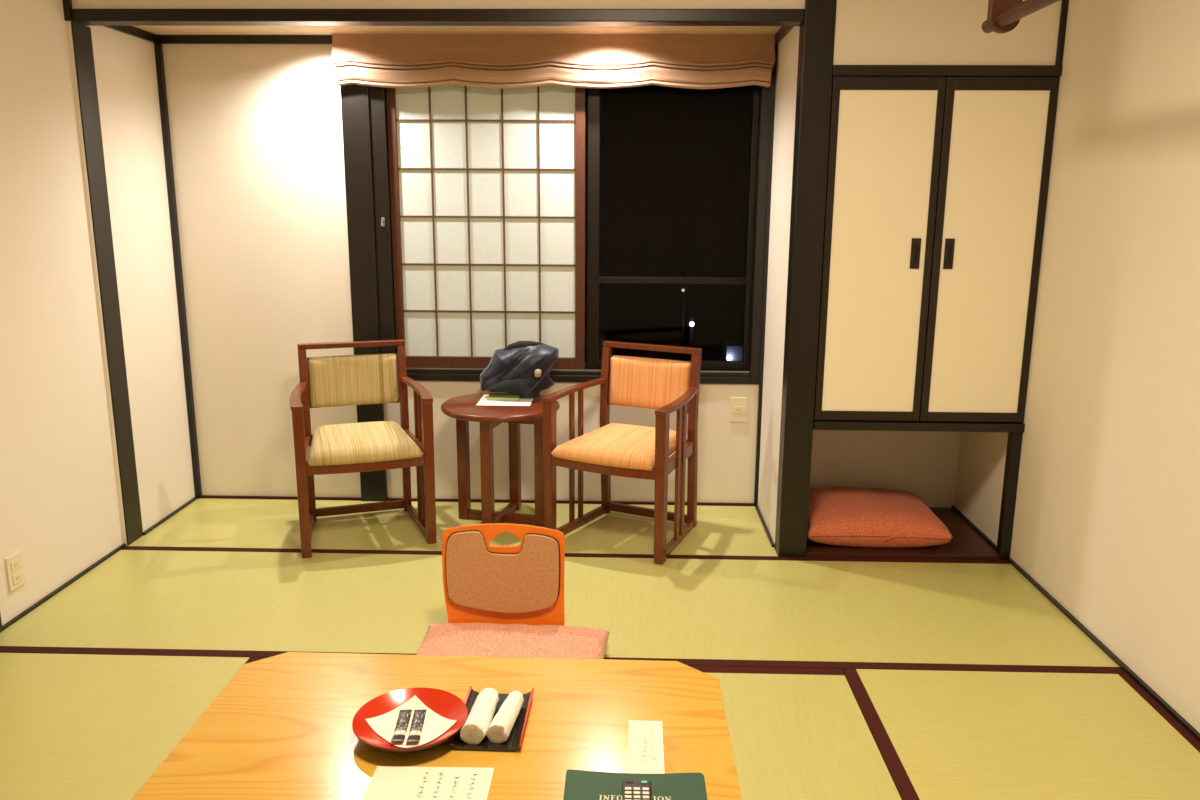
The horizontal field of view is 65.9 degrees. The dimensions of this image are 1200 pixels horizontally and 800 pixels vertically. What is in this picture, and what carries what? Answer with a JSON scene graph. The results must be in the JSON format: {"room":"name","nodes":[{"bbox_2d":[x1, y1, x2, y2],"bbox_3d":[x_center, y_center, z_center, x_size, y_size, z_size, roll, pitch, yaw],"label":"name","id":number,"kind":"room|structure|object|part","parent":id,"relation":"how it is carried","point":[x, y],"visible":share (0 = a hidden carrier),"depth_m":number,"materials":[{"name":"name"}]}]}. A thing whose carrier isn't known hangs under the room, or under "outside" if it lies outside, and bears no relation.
{"room":"japanese inn room","nodes":[
{"label":"japanese inn room","id":0,"kind":"room"},
{"bbox_2d":[0,0,194,624],"bbox_3d":[-2.049,-0.202,1.743,0.133,2.480,5.138,1,12,2],"label":"wall","id":1,"kind":"structure","parent":0,"point":[61,504],"depth_m":3.41,"materials":[{"name":"paint"}]},
{"bbox_2d":[0,614,2,632],"bbox_3d":[-1.967,-0.417,2.675,0.022,2.451,0.215,1,12,2],"label":"trim","id":2,"kind":"structure","parent":1,"relation":"attached to","point":[1,628],"depth_m":3.02,"materials":[{"name":"brown wood"}]},
{"bbox_2d":[5,551,24,591],"bbox_3d":[-1.962,0.575,3.105,0.011,0.118,0.076,1,12,2],"label":"wall outlet","id":3,"kind":"object","parent":1,"relation":"attached to","point":[14,569],"visible":1,"depth_m":3.10,"materials":[{"name":"beige plastic"}]},
{"bbox_2d":[11,558,20,570],"bbox_3d":[-1.958,0.552,3.100,0.002,0.032,0.046,1,12,2],"label":"socket","id":4,"kind":"object","parent":3,"relation":"attached to","point":[15,562],"depth_m":3.10,"materials":[{"name":"beige plastic"}]},
{"bbox_2d":[12,571,22,584],"bbox_3d":[-1.958,0.598,3.110,0.002,0.032,0.046,1,12,2],"label":"socket","id":5,"kind":"object","parent":3,"relation":"attached to","point":[17,576],"depth_m":3.11,"materials":[{"name":"beige plastic"}]},
{"bbox_2d":[2,497,197,629],"bbox_3d":[-1.991,0.989,1.939,0.024,0.013,5.024,1,12,2],"label":"baseboard","id":6,"kind":"structure","parent":1,"relation":"attached to","point":[31,608],"depth_m":3.49,"materials":[{"name":"brown wood"}]},
{"bbox_2d":[62,0,142,545],"bbox_3d":[-1.941,-0.612,3.583,0.040,2.451,0.137,1,12,2],"label":"wooden post","id":7,"kind":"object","parent":1,"relation":"attached to","point":[81,34],"depth_m":3.61,"materials":[{"name":"brown wood"}]},
{"bbox_2d":[134,26,781,34],"bbox_3d":[-0.538,-1.506,3.665,2.754,0.030,0.548,1,12,2],"label":"ceiling","id":8,"kind":"structure","parent":0,"point":[158,30],"depth_m":3.79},
{"bbox_2d":[162,44,758,502],"bbox_3d":[-0.528,-0.547,4.212,2.767,2.135,0.120,1,12,2],"label":"wall","id":9,"kind":"structure","parent":0,"point":[256,132],"depth_m":4.20,"materials":[{"name":"paint"}]},
{"bbox_2d":[154,35,201,496],"bbox_3d":[-1.901,-0.554,4.177,0.024,2.063,0.024,1,12,2],"label":"trim","id":10,"kind":"structure","parent":9,"relation":"attached to","point":[158,48],"depth_m":4.16,"materials":[{"name":"brown wood"}]},
{"bbox_2d":[159,35,331,43],"bbox_3d":[-0.581,-1.531,3.932,2.654,0.034,0.018,1,12,2],"label":"trim","id":11,"kind":"structure","parent":9,"relation":"attached to","point":[164,39],"depth_m":3.95,"materials":[{"name":"brown wood"}]},
{"bbox_2d":[340,84,387,500],"bbox_3d":[-1.059,-0.522,4.211,0.120,2.020,0.124,1,12,2],"label":"trim","id":12,"kind":"structure","parent":9,"relation":"attached to","point":[355,107],"depth_m":4.10,"materials":[{"name":"brown wood"}]},
{"bbox_2d":[369,69,772,383],"bbox_3d":[-0.129,-0.784,4.124,1.739,1.420,0.150,1,12,2],"label":"window","id":13,"kind":"structure","parent":9,"relation":"in","point":[746,371],"depth_m":4.13,"materials":[{"name":"brown wood"}]},
{"bbox_2d":[386,84,584,368],"bbox_3d":[-0.498,-0.783,4.123,0.864,1.300,0.022,1,12,2],"label":"screen","id":14,"kind":"object","parent":13,"relation":"attached to","point":[487,185],"visible":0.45,"depth_m":4.12,"materials":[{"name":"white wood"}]},
{"bbox_2d":[331,34,774,88],"bbox_3d":[-0.202,-1.426,3.895,1.862,0.219,0.062,1,12,2],"label":"blind","id":15,"kind":"object","parent":13,"relation":"attached to","point":[601,61],"visible":1,"depth_m":3.88,"materials":[{"name":"fabric"}]},
{"bbox_3d":[-0.201,-1.529,3.893,1.862,0.016,0.021,1,12,2],"label":"head rail","id":16,"kind":"part","parent":15,"relation":"part of","materials":[{"name":"fabric"}]},
{"bbox_3d":[-0.121,-0.787,4.157,1.618,1.306,0.035,1,12,2],"label":"sash","id":17,"kind":"part","parent":13,"relation":"part of","materials":[{"name":"black glass"}]},
{"bbox_2d":[198,495,996,548],"bbox_3d":[-0.151,0.535,4.067,3.554,0.028,0.596,1,12,2],"label":"baseboard","id":18,"kind":"structure","parent":9,"relation":"attached to","point":[201,496],"depth_m":4.35,"materials":[{"name":"wood"}]},
{"bbox_2d":[729,397,746,421],"bbox_3d":[0.633,0.044,4.238,0.078,0.116,0.011,1,12,2],"label":"wall outlet","id":19,"kind":"object","parent":9,"relation":"attached to","point":[738,405],"visible":1,"depth_m":4.24,"materials":[{"name":"beige plastic"}]},
{"bbox_2d":[733,406,742,412],"bbox_3d":[0.633,0.045,4.235,0.047,0.032,0.002,1,12,2],"label":"socket","id":20,"kind":"object","parent":19,"relation":"attached to","point":[736,409],"depth_m":4.23,"materials":[{"name":"beige plastic"}]},
{"bbox_2d":[754,44,777,503],"bbox_3d":[0.735,-0.524,4.109,0.018,2.063,0.020,1,12,2],"label":"trim","id":21,"kind":"structure","parent":9,"relation":"attached to","point":[760,391],"depth_m":4.09,"materials":[{"name":"brown wood"}]},
{"bbox_2d":[72,0,1061,64],"bbox_3d":[-0.143,-1.507,3.339,3.584,0.578,0.106,1,12,2],"label":"wall","id":22,"kind":"structure","parent":0,"point":[867,32],"depth_m":3.30,"materials":[{"name":"paint"}]},
{"bbox_2d":[71,9,804,25],"bbox_3d":[-0.604,-1.392,3.365,2.667,0.043,0.090,1,12,2],"label":"ceiling beam","id":23,"kind":"structure","parent":22,"relation":"attached to","point":[86,17],"depth_m":3.33,"materials":[{"name":"brown wood"}]},
{"bbox_2d":[104,26,793,43],"bbox_3d":[-0.589,-1.474,3.663,2.662,0.034,0.528,1,12,2],"label":"trim","id":24,"kind":"structure","parent":22,"relation":"attached to","point":[783,31],"depth_m":3.76,"materials":[{"name":"brown wood"}]},
{"bbox_2d":[775,0,836,556],"bbox_3d":[0.779,-0.564,3.506,0.110,2.480,0.104,1,12,2],"label":"pillar","id":25,"kind":"structure","parent":22,"relation":"attached to","point":[817,31],"depth_m":3.48,"materials":[{"name":"brown wood"}]},
{"bbox_2d":[833,65,1062,76],"bbox_3d":[1.242,-1.187,3.350,0.809,0.036,0.100,1,12,2],"label":"trim","id":26,"kind":"structure","parent":22,"relation":"attached to","point":[838,70],"depth_m":3.30,"materials":[{"name":"brown wood"}]},
{"bbox_2d":[757,26,799,547],"bbox_3d":[0.786,-0.449,3.859,0.104,2.105,0.538,1,12,2],"label":"wall","id":27,"kind":"structure","parent":0,"point":[788,47],"depth_m":3.82,"materials":[{"name":"paint"}]},
{"bbox_2d":[806,507,999,559],"bbox_3d":[1.228,0.578,3.996,0.792,0.046,0.599,1,12,2],"label":"platform","id":28,"kind":"object","parent":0,"point":[967,543],"visible":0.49,"depth_m":3.75,"materials":[{"name":"brown wood"}]},
{"bbox_2d":[807,487,953,547],"bbox_3d":[1.135,0.481,3.958,0.585,0.154,0.522,1,12,3],"label":"floor cushion","id":29,"kind":"object","parent":28,"relation":"on","point":[838,516],"visible":0.94,"depth_m":3.75,"materials":[{"name":"fabric"}]},
{"bbox_2d":[810,429,1007,544],"bbox_3d":[1.232,0.318,3.981,0.829,0.560,0.599,1,12,2],"label":"wall niche","id":30,"kind":"object","parent":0,"point":[963,470],"visible":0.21,"depth_m":4.22,"materials":[{"name":"paint"}]},
{"bbox_2d":[813,76,1059,431],"bbox_3d":[1.245,-0.582,3.739,0.807,1.307,0.610,1,12,2],"label":"cabinet","id":31,"kind":"object","parent":30,"relation":"on","point":[937,187],"visible":0.98,"depth_m":3.45,"materials":[{"name":"brown wood"}]},
{"bbox_3d":[1.038,-0.544,3.468,0.402,1.270,0.028,1,12,2],"label":"door","id":32,"kind":"part","parent":31,"relation":"part of","materials":[{"name":"brown wood"}]},
{"bbox_3d":[1.038,-0.539,3.467,0.350,1.187,0.015,1,12,2],"label":"door panel","id":33,"kind":"part","parent":31,"relation":"part of","materials":[{"name":"paper"}]},
{"bbox_3d":[1.177,-0.547,3.452,0.034,0.112,0.005,1,12,2],"label":"handle","id":34,"kind":"part","parent":31,"relation":"part of","materials":[{"name":"brown wood"}]},
{"bbox_3d":[1.301,-0.545,3.449,0.034,0.112,0.005,1,12,2],"label":"handle","id":35,"kind":"part","parent":31,"relation":"part of","materials":[{"name":"brown wood"}]},
{"bbox_3d":[1.442,-0.534,3.457,0.340,1.187,0.015,1,12,2],"label":"door panel","id":36,"kind":"part","parent":31,"relation":"part of","materials":[{"name":"paper"}]},
{"bbox_3d":[1.442,-0.539,3.457,0.397,1.270,0.028,1,12,2],"label":"door","id":37,"kind":"part","parent":31,"relation":"part of","materials":[{"name":"brown wood"}]},
{"bbox_2d":[1010,0,1199,732],"bbox_3d":[1.650,-0.161,1.650,0.120,2.480,5.150,1,12,2],"label":"wall","id":38,"kind":"structure","parent":0,"point":[1107,514],"depth_m":2.87,"materials":[{"name":"paint"}]},
{"bbox_2d":[996,0,1068,559],"bbox_3d":[1.622,-0.563,3.450,0.041,2.450,0.046,1,12,2],"label":"trim","id":39,"kind":"structure","parent":38,"relation":"attached to","point":[1014,443],"depth_m":3.62,"materials":[{"name":"brown wood"}]},
{"bbox_2d":[1007,557,1199,741],"bbox_3d":[1.566,1.095,1.537,0.013,0.014,4.397,1,12,2],"label":"baseboard","id":40,"kind":"structure","parent":38,"relation":"attached to","point":[1136,678],"depth_m":2.89,"materials":[{"name":"brown wood"}]},
{"bbox_3d":[-0.206,-1.367,1.072,3.886,0.100,4.620,1,12,2],"label":"ceiling","id":41,"kind":"structure","parent":0,"visible":0},
{"bbox_2d":[982,0,1059,33],"bbox_3d":[1.083,-1.139,1.722,0.084,0.602,1.708,1,12,2],"label":"rail","id":42,"kind":"object","parent":41,"relation":"attached to","point":[1003,16],"visible":1,"depth_m":2.50,"materials":[{"name":"brown wood"}]},
{"bbox_3d":[-0.211,1.118,1.954,3.886,0.170,5.300,1,12,2],"label":"floor","id":43,"kind":"structure","parent":0,"visible":0},
{"bbox_2d":[0,653,249,799],"bbox_3d":[-1.556,0.996,2.012,0.887,0.030,1.787,1,12,2],"label":"mat","id":44,"kind":"object","parent":43,"relation":"on","point":[73,726],"visible":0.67,"depth_m":2.54,"materials":[{"name":"wicker"}]},
{"bbox_2d":[0,546,447,657],"bbox_3d":[-1.067,0.718,3.320,1.790,0.031,0.907,1,12,2],"label":"mat","id":45,"kind":"object","parent":43,"relation":"on","point":[140,600],"visible":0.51,"depth_m":3.23,"materials":[{"name":"wicker"}]},
{"bbox_2d":[129,498,777,555],"bbox_3d":[-0.601,0.561,4.064,2.651,0.030,0.635,1,12,2],"label":"mat","id":46,"kind":"object","parent":43,"relation":"on","point":[205,522],"visible":0.64,"depth_m":3.99,"materials":[{"name":"green wicker"}]},
{"bbox_2d":[290,339,436,557],"bbox_3d":[-1.000,0.181,3.874,0.547,0.786,0.526,-4,13,-19],"label":"armchair","id":47,"kind":"object","parent":46,"relation":"on","point":[344,380],"visible":1,"depth_m":3.94,"materials":[{"name":"brown wood"}]},
{"bbox_3d":[-1.224,-0.019,3.751,0.058,0.029,0.472,-3,13,-15],"label":"arm","id":48,"kind":"part","parent":47,"relation":"part of","materials":[{"name":"brown wood"}]},
{"bbox_3d":[-1.166,0.330,3.622,0.042,0.598,0.046,-4,13,-19],"label":"leg","id":49,"kind":"part","parent":47,"relation":"part of","materials":[{"name":"brown wood"}]},
{"bbox_3d":[-1.273,0.160,4.023,0.034,0.762,0.064,-4,13,-19],"label":"leg","id":50,"kind":"part","parent":47,"relation":"part of","materials":[{"name":"brown wood"}]},
{"bbox_3d":[-1.216,0.220,3.814,0.024,0.050,0.392,-3,12,-14],"label":"seat rail","id":51,"kind":"part","parent":47,"relation":"part of","materials":[{"name":"brown wood"}]},
{"bbox_3d":[-1.225,0.558,3.897,0.022,0.034,0.413,-3,12,-14],"label":"floor rail","id":52,"kind":"part","parent":47,"relation":"part of","materials":[{"name":"brown wood"}]},
{"bbox_3d":[-1.077,-0.241,4.020,0.452,0.023,0.033,-4,13,-19],"label":"rail","id":53,"kind":"part","parent":47,"relation":"part of","materials":[{"name":"brown wood"}]},
{"bbox_3d":[-0.926,0.253,3.672,0.453,0.053,0.048,-4,13,-19],"label":"rail","id":54,"kind":"part","parent":47,"relation":"part of","materials":[{"name":"brown wood"}]},
{"bbox_3d":[-0.990,0.166,3.841,0.444,0.073,0.465,-4,13,-19],"label":"seat","id":55,"kind":"part","parent":47,"relation":"part of","materials":[{"name":"beige fabric"}]},
{"bbox_3d":[-0.878,0.133,4.157,0.034,0.762,0.064,-4,13,-19],"label":"leg","id":56,"kind":"part","parent":47,"relation":"part of","materials":[{"name":"brown wood"}]},
{"bbox_3d":[-0.789,0.191,3.959,0.024,0.050,0.392,-5,13,-24],"label":"seat rail","id":57,"kind":"part","parent":47,"relation":"part of","materials":[{"name":"brown wood"}]},
{"bbox_3d":[-0.791,0.529,4.044,0.022,0.034,0.413,-5,13,-23],"label":"floor rail","id":58,"kind":"part","parent":47,"relation":"part of","materials":[{"name":"brown wood"}]},
{"bbox_3d":[-0.773,-0.049,3.904,0.058,0.029,0.472,-5,13,-23],"label":"arm","id":59,"kind":"part","parent":47,"relation":"part of","materials":[{"name":"brown wood"}]},
{"bbox_3d":[-0.698,0.299,3.781,0.042,0.598,0.046,-4,13,-19],"label":"leg","id":60,"kind":"part","parent":47,"relation":"part of","materials":[{"name":"brown wood"}]},
{"bbox_2d":[441,392,559,525],"bbox_3d":[-0.430,0.275,4.046,0.512,0.535,0.512,1,12,2],"label":"round table","id":61,"kind":"object","parent":46,"relation":"on","point":[464,408],"visible":0.75,"depth_m":4.00,"materials":[{"name":"brown wood"}]},
{"bbox_3d":[-0.604,0.280,4.090,0.044,0.505,0.044,3,12,13],"label":"leg","id":62,"kind":"part","parent":61,"relation":"part of","materials":[{"name":"brown wood"}]},
{"bbox_3d":[-0.472,0.326,3.880,0.044,0.505,0.044,3,12,13],"label":"leg","id":63,"kind":"part","parent":61,"relation":"part of","materials":[{"name":"brown wood"}]},
{"bbox_3d":[-0.452,0.535,4.017,0.030,0.036,0.141,3,12,13],"label":"floor rail","id":64,"kind":"part","parent":61,"relation":"part of","materials":[{"name":"brown wood"}]},
{"bbox_3d":[-0.432,0.517,4.098,0.311,0.036,0.093,1,12,2],"label":"floor rail","id":65,"kind":"part","parent":61,"relation":"part of","materials":[{"name":"brown wood"}]},
{"bbox_2d":[477,394,532,405],"bbox_3d":[-0.410,0.000,4.050,0.230,0.001,0.226,1,12,2],"label":"paper sheet","id":66,"kind":"object","parent":61,"relation":"on","point":[483,401],"visible":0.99,"depth_m":4.00,"materials":[{"name":"white paper"}]},
{"bbox_2d":[487,393,520,400],"bbox_3d":[-0.422,-0.015,4.088,0.140,0.012,0.100,1,12,2],"label":"booklet","id":67,"kind":"object","parent":66,"relation":"on","point":[492,396],"visible":0.86,"depth_m":4.06,"materials":[{"name":"green paper"}]},
{"bbox_3d":[-0.412,0.500,4.180,0.030,0.036,0.141,3,12,13],"label":"floor rail","id":68,"kind":"part","parent":61,"relation":"part of","materials":[{"name":"brown wood"}]},
{"bbox_3d":[-0.389,0.254,4.219,0.044,0.505,0.044,3,12,13],"label":"leg","id":69,"kind":"part","parent":61,"relation":"part of","materials":[{"name":"brown wood"}]},
{"bbox_2d":[480,341,558,397],"bbox_3d":[-0.356,-0.136,4.069,0.351,0.258,0.190,1,12,2],"label":"bag","id":70,"kind":"object","parent":61,"relation":"on","point":[522,368],"visible":1,"depth_m":4.01,"materials":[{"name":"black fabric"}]},
{"bbox_3d":[-0.258,0.300,4.009,0.044,0.505,0.044,3,12,13],"label":"leg","id":71,"kind":"part","parent":61,"relation":"part of","materials":[{"name":"brown wood"}]},
{"bbox_2d":[542,341,701,563],"bbox_3d":[0.109,0.192,3.851,0.547,0.786,0.526,6,14,26],"label":"armchair","id":72,"kind":"object","parent":46,"relation":"on","point":[667,386],"visible":0.99,"depth_m":3.86,"materials":[{"name":"orange fabric"}]},
{"bbox_3d":[-0.206,0.298,3.798,0.042,0.598,0.046,6,14,26],"label":"leg","id":73,"kind":"part","parent":72,"relation":"part of","materials":[{"name":"brown wood"}]},
{"bbox_3d":[-0.102,-0.046,3.909,0.058,0.029,0.472,7,14,30],"label":"arm","id":74,"kind":"part","parent":72,"relation":"part of","materials":[{"name":"brown wood"}]},
{"bbox_3d":[-0.089,0.532,4.047,0.022,0.034,0.413,8,14,31],"label":"floor rail","id":75,"kind":"part","parent":72,"relation":"part of","materials":[{"name":"brown wood"}]},
{"bbox_3d":[0.008,0.261,3.660,0.453,0.053,0.048,6,14,26],"label":"rail","id":76,"kind":"part","parent":72,"relation":"part of","materials":[{"name":"brown wood"}]},
{"bbox_3d":[0.026,0.140,4.147,0.034,0.762,0.064,6,14,26],"label":"leg","id":77,"kind":"part","parent":72,"relation":"part of","materials":[{"name":"brown wood"}]},
{"bbox_3d":[0.096,0.176,3.820,0.444,0.073,0.465,6,14,26],"label":"seat","id":78,"kind":"part","parent":72,"relation":"part of","materials":[{"name":"orange fabric"}]},
{"bbox_3d":[0.221,-0.226,3.985,0.452,0.023,0.033,6,14,26],"label":"rail","id":79,"kind":"part","parent":72,"relation":"part of","materials":[{"name":"brown wood"}]},
{"bbox_3d":[0.237,0.347,3.581,0.042,0.598,0.046,6,14,26],"label":"leg","id":80,"kind":"part","parent":72,"relation":"part of","materials":[{"name":"brown wood"}]},
{"bbox_3d":[0.323,0.001,3.701,0.058,0.029,0.472,5,13,22],"label":"arm","id":81,"kind":"part","parent":72,"relation":"part of","materials":[{"name":"brown wood"}]},
{"bbox_3d":[0.321,0.578,3.846,0.022,0.034,0.413,5,13,21],"label":"floor rail","id":82,"kind":"part","parent":72,"relation":"part of","materials":[{"name":"brown wood"}]},
{"bbox_3d":[0.315,0.239,3.765,0.024,0.050,0.392,5,13,21],"label":"seat rail","id":83,"kind":"part","parent":72,"relation":"part of","materials":[{"name":"brown wood"}]},
{"bbox_3d":[0.400,0.182,3.964,0.034,0.762,0.064,6,14,26],"label":"leg","id":84,"kind":"part","parent":72,"relation":"part of","materials":[{"name":"brown wood"}]},
{"bbox_2d":[245,657,901,799],"bbox_3d":[-0.186,0.917,2.416,1.822,0.031,0.887,1,12,2],"label":"mat","id":85,"kind":"object","parent":43,"relation":"on","point":[795,733],"visible":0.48,"depth_m":2.46,"materials":[{"name":"wicker"}]},
{"bbox_2d":[442,523,564,625],"bbox_3d":[-0.313,0.631,2.755,0.392,0.375,0.505,1,12,2],"label":"chair","id":86,"kind":"object","parent":85,"relation":"on","point":[523,583],"visible":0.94,"depth_m":2.94,"materials":[{"name":"orange paint"}]},
{"bbox_2d":[416,623,609,658],"bbox_3d":[-0.276,0.779,2.665,0.580,0.086,0.570,1,12,3],"label":"floor cushion","id":87,"kind":"object","parent":86,"relation":"on","point":[445,639],"visible":0.36,"depth_m":2.78,"materials":[{"name":"pink fabric"}]},
{"bbox_2d":[564,553,1126,673],"bbox_3d":[0.726,0.738,3.272,1.790,0.031,0.907,1,12,2],"label":"mat","id":88,"kind":"object","parent":43,"relation":"on","point":[690,610],"visible":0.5,"depth_m":3.20,"materials":[{"name":"wicker"}]},
{"bbox_2d":[842,669,1199,799],"bbox_3d":[1.148,1.026,1.940,0.868,0.031,1.787,1,12,2],"label":"mat","id":89,"kind":"object","parent":43,"relation":"on","point":[938,735],"visible":0.93,"depth_m":2.47,"materials":[{"name":"fabric"}]},
{"bbox_3d":[-0.212,1.104,1.541,1.822,0.031,0.897,1,12,2],"label":"mat","id":90,"kind":"object","parent":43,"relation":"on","visible":0},
{"bbox_2d":[132,652,741,799],"bbox_3d":[-0.292,0.860,1.820,1.104,0.329,0.863,1,12,2],"label":"table","id":91,"kind":"object","parent":90,"relation":"on","point":[280,728],"visible":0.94,"depth_m":1.91,"materials":[{"name":"brown wood"}]},
{"bbox_2d":[352,687,467,753],"bbox_3d":[-0.384,0.659,1.878,0.230,0.037,0.230,1,12,2],"label":"plate","id":92,"kind":"object","parent":91,"relation":"on","point":[448,705],"visible":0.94,"depth_m":1.91,"materials":[{"name":"red"}]},
{"bbox_2d":[365,695,455,747],"bbox_3d":[-0.384,0.656,1.882,0.146,0.016,0.128,11,16,42],"label":"paper napkin","id":93,"kind":"object","parent":92,"relation":"on","point":[435,725],"visible":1,"depth_m":1.89,"materials":[{"name":"white paper"}]},
{"bbox_2d":[391,709,411,740],"bbox_3d":[-0.403,0.659,1.877,0.025,0.009,0.124,0,12,-3],"label":"sachet","id":94,"kind":"object","parent":93,"relation":"on","point":[404,716],"visible":1,"depth_m":1.88,"materials":[{"name":"plastic"}]},
{"bbox_2d":[406,709,425,741],"bbox_3d":[-0.372,0.659,1.876,0.025,0.009,0.127,0,12,-4],"label":"sachet","id":95,"kind":"object","parent":93,"relation":"on","point":[416,727],"visible":1,"depth_m":1.87,"materials":[{"name":"plastic"}]},
{"bbox_2d":[363,766,493,799],"bbox_3d":[-0.318,0.733,1.621,0.224,0.001,0.303,1,12,2],"label":"sheet","id":96,"kind":"object","parent":91,"relation":"on","point":[387,782],"visible":1,"depth_m":1.72,"materials":[{"name":"paper"}]},
{"bbox_2d":[450,686,533,751],"bbox_3d":[-0.220,0.659,1.922,0.143,0.020,0.212,1,12,3],"label":"tray","id":97,"kind":"object","parent":91,"relation":"on","point":[514,741],"visible":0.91,"depth_m":1.87,"materials":[{"name":"black paint"}]},
{"bbox_2d":[460,688,498,744],"bbox_3d":[-0.244,0.645,1.906,0.051,0.044,0.161,2,12,6],"label":"rolled towel","id":98,"kind":"object","parent":97,"relation":"on","point":[475,728],"visible":1,"depth_m":1.86,"materials":[{"name":"white fabric"}]},
{"bbox_2d":[486,691,523,742],"bbox_3d":[-0.191,0.648,1.908,0.044,0.040,0.160,3,12,10],"label":"rolled towel","id":99,"kind":"object","parent":97,"relation":"on","point":[499,730],"visible":1,"depth_m":1.87,"materials":[{"name":"white fabric"}]},
{"bbox_2d":[563,769,706,799],"bbox_3d":[0.061,0.734,1.575,0.256,0.020,0.312,1,12,2],"label":"folder","id":100,"kind":"object","parent":91,"relation":"on","point":[579,784],"visible":0.81,"depth_m":1.68,"materials":[{"name":"green"}]},
{"bbox_2d":[622,780,651,799],"bbox_3d":[0.064,0.713,1.579,0.052,0.018,0.190,1,12,2],"label":"remote control","id":101,"kind":"object","parent":100,"relation":"on","point":[631,789],"visible":1,"depth_m":1.64,"materials":[{"name":"black plastic"}]},
{"bbox_2d":[628,720,664,773],"bbox_3d":[0.090,0.695,1.807,0.069,0.001,0.250,1,12,2],"label":"paper slip","id":102,"kind":"object","parent":91,"relation":"on","point":[646,752],"visible":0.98,"depth_m":1.83,"materials":[{"name":"beige paper"}]},
{"label":"outside","id":103,"kind":"structure","parent":0,"visible":0},
{"bbox_2d":[585,297,744,361],"bbox_3d":[2.613,-0.615,24.316,20.000,0.200,39.100,1,12,2],"label":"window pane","id":104,"kind":"structure","parent":103,"point":[643,320],"depth_m":34.12,"materials":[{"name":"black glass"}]},
{"bbox_2d":[585,276,744,283],"bbox_3d":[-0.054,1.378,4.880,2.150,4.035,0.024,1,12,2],"label":"guard rail","id":105,"kind":"object","parent":104,"relation":"on","point":[648,280],"visible":0.02,"depth_m":4.44,"materials":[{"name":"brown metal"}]},
{"bbox_2d":[679,272,684,359],"bbox_3d":[1.560,-0.895,17.739,0.080,3.098,0.179,1,12,2],"label":"street lamp","id":106,"kind":"object","parent":104,"relation":"on","point":[682,297],"visible":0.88,"depth_m":17.61,"materials":[{"name":"black metal"}]},
{"bbox_2d":[688,306,693,359],"bbox_3d":[1.738,-0.580,17.798,0.092,2.460,0.186,1,12,2],"label":"street lamp","id":107,"kind":"object","parent":104,"relation":"on","point":[691,316],"visible":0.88,"depth_m":17.65,"materials":[{"name":"black metal"}]},
{"bbox_2d":[719,336,742,360],"bbox_3d":[2.712,-0.338,18.408,0.620,1.740,1.060,1,12,2],"label":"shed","id":108,"kind":"object","parent":104,"relation":"on","point":[732,346],"visible":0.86,"depth_m":17.88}
]}

